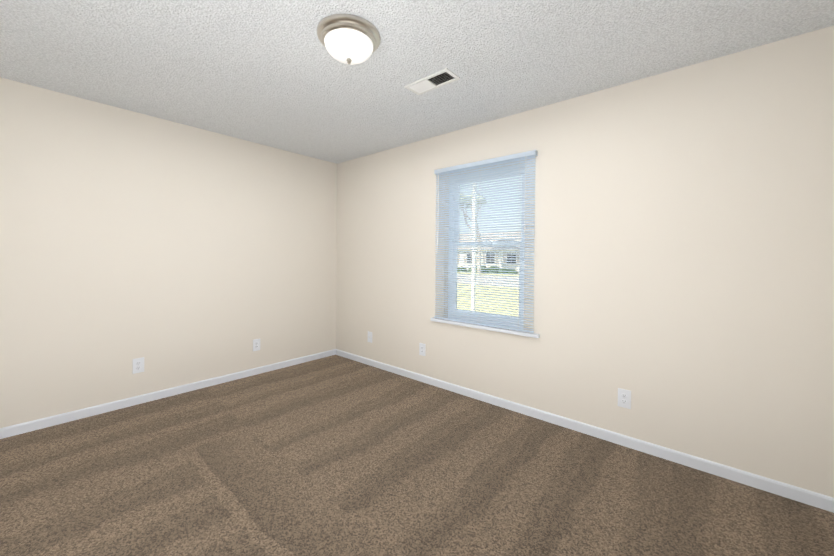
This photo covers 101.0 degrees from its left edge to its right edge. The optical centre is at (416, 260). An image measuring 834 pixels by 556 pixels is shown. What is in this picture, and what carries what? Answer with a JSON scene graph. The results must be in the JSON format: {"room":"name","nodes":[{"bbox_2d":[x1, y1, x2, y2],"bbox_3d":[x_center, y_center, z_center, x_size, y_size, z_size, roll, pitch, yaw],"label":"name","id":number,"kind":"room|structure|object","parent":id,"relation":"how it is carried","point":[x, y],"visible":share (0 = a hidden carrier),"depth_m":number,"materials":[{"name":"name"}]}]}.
{"room":"empty bedroom","nodes":[
{"label":"empty bedroom","id":0,"kind":"room"},
{"bbox_2d":[0,77,336,427],"bbox_3d":[-2.256,-0.017,3.082,0.140,2.440,3.880,1,1,41],"label":"wall","id":1,"kind":"structure","parent":0,"point":[174,254],"depth_m":2.90,"materials":[{"name":"paint"}]},
{"bbox_2d":[133,357,143,373],"bbox_3d":[-2.340,0.880,2.888,0.009,0.124,0.078,1,1,41],"label":"electrical outlet","id":2,"kind":"object","parent":1,"relation":"attached to","point":[138,365],"visible":1,"depth_m":2.89,"materials":[{"name":"plastic"}]},
{"bbox_2d":[0,349,335,438],"bbox_3d":[-2.209,1.169,3.045,0.013,0.070,3.600,1,1,41],"label":"baseboard","id":3,"kind":"structure","parent":1,"relation":"attached to","point":[22,428],"depth_m":2.90,"materials":[{"name":"white wood"}]},
{"bbox_2d":[253,339,259,350],"bbox_3d":[-1.697,0.891,3.639,0.009,0.124,0.078,1,1,41],"label":"electrical outlet","id":4,"kind":"object","parent":1,"relation":"attached to","point":[256,344],"visible":1,"depth_m":3.63,"materials":[{"name":"plastic"}]},
{"bbox_2d":[0,355,833,555],"bbox_3d":[-0.545,1.296,1.619,4.680,0.120,3.880,1,1,41],"label":"floor","id":5,"kind":"structure","parent":0,"point":[334,455],"depth_m":1.89,"materials":[{"name":"carpet"}]},
{"bbox_2d":[0,0,833,163],"bbox_3d":[-0.520,-1.264,1.591,4.680,0.120,3.880,1,1,41],"label":"ceiling","id":6,"kind":"structure","parent":0,"point":[273,73],"depth_m":2.02,"materials":[{"name":"white paint"}]},
{"bbox_2d":[317,14,380,64],"bbox_3d":[-0.363,-1.129,1.838,0.334,0.152,0.334,1,1,41],"label":"ceiling light","id":7,"kind":"object","parent":6,"relation":"attached to","point":[350,39],"visible":1,"depth_m":1.75,"materials":[{"name":"white glass"}]},
{"bbox_2d":[404,68,459,94],"bbox_3d":[0.098,-1.198,2.312,0.360,0.014,0.155,1,1,41],"label":"ceiling vent","id":8,"kind":"object","parent":6,"relation":"in","point":[440,78],"visible":1,"depth_m":2.30,"materials":[{"name":"metal"}]},
{"bbox_2d":[336,26,833,497],"bbox_3d":[0.685,0.012,3.024,4.400,2.440,0.140,1,1,41],"label":"wall","id":9,"kind":"structure","parent":0,"point":[683,271],"depth_m":2.19,"materials":[{"name":"paint"}]},
{"bbox_2d":[368,331,371,342],"bbox_3d":[-0.549,0.884,3.981,0.078,0.124,0.017,1,1,41],"label":"electrical outlet","id":10,"kind":"object","parent":9,"relation":"attached to","point":[370,337],"visible":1,"depth_m":3.98,"materials":[{"name":"plastic"}]},
{"bbox_2d":[419,343,425,355],"bbox_3d":[0.054,0.895,3.469,0.078,0.124,0.009,1,1,41],"label":"electrical outlet","id":11,"kind":"object","parent":9,"relation":"attached to","point":[422,348],"visible":1,"depth_m":3.47,"materials":[{"name":"plastic"}]},
{"bbox_2d":[431,318,539,337],"bbox_3d":[0.577,0.581,3.064,1.070,0.030,0.122,1,1,41],"label":"window sill","id":12,"kind":"structure","parent":9,"relation":"attached to","point":[515,332],"depth_m":2.96,"materials":[{"name":"white wood"}]},
{"bbox_2d":[448,165,525,328],"bbox_3d":[0.636,-0.124,3.118,0.800,1.380,0.080,1,1,41],"label":"window","id":13,"kind":"structure","parent":9,"relation":"in","point":[476,312],"depth_m":3.15,"materials":[{"name":"plastic"}]},
{"bbox_2d":[434,150,536,332],"bbox_3d":[0.548,-0.158,3.009,0.989,1.431,0.059,1,1,41],"label":"window blinds","id":14,"kind":"object","parent":13,"relation":"attached to","point":[498,161],"visible":0.96,"depth_m":2.96,"materials":[{"name":"white plastic"}]},
{"bbox_2d":[336,349,833,512],"bbox_3d":[0.624,1.197,2.979,4.374,0.070,0.013,1,1,41],"label":"baseboard","id":15,"kind":"structure","parent":9,"relation":"attached to","point":[809,497],"depth_m":2.27,"materials":[{"name":"white wood"}]},
{"bbox_2d":[618,388,630,408],"bbox_3d":[1.397,0.929,2.317,0.078,0.124,0.009,1,1,41],"label":"electrical outlet","id":16,"kind":"object","parent":9,"relation":"attached to","point":[624,398],"visible":1,"depth_m":2.31,"materials":[{"name":"plastic"}]},
{"label":"outside","id":17,"kind":"structure","parent":0,"visible":0},
{"bbox_2d":[457,272,518,315],"bbox_3d":[19.784,1.610,28.713,90.000,0.050,76.000,1,1,41],"label":"ground","id":18,"kind":"structure","parent":17,"point":[484,306],"depth_m":14.65,"materials":[{"name":"green plant"}]},
{"bbox_2d":[460,194,485,273],"bbox_3d":[5.672,-2.844,36.197,5.141,8.635,5.636,1,1,41],"label":"tree","id":19,"kind":"object","parent":18,"relation":"on","point":[477,224],"depth_m":35.95,"materials":[{"name":"green plant"}]},
{"bbox_2d":[471,183,476,310],"bbox_3d":[1.276,-0.243,7.691,0.135,4.460,0.135,1,1,41],"label":"post","id":20,"kind":"object","parent":18,"relation":"on","point":[473,299],"depth_m":7.67,"materials":[{"name":"white wood"}]},
{"bbox_2d":[457,266,518,273],"bbox_3d":[4.712,0.850,40.697,15.447,0.919,1.821,1,1,41],"label":"shrubs","id":21,"kind":"object","parent":18,"relation":"on","point":[489,269],"depth_m":37.01,"materials":[{"name":"green plant"}]},
{"bbox_2d":[457,232,520,270],"bbox_3d":[10.588,-1.188,43.277,21.900,5.050,10.750,1,1,41],"label":"house","id":22,"kind":"structure","parent":18,"relation":"on","point":[490,252],"depth_m":40.24,"materials":[{"name":"white"}]},
{"bbox_2d":[457,275,518,287],"bbox_3d":[12.460,1.693,20.174,90.000,0.230,9.500,1,1,41],"label":"street","id":23,"kind":"structure","parent":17,"point":[490,281],"depth_m":25.17,"materials":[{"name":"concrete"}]}
]}

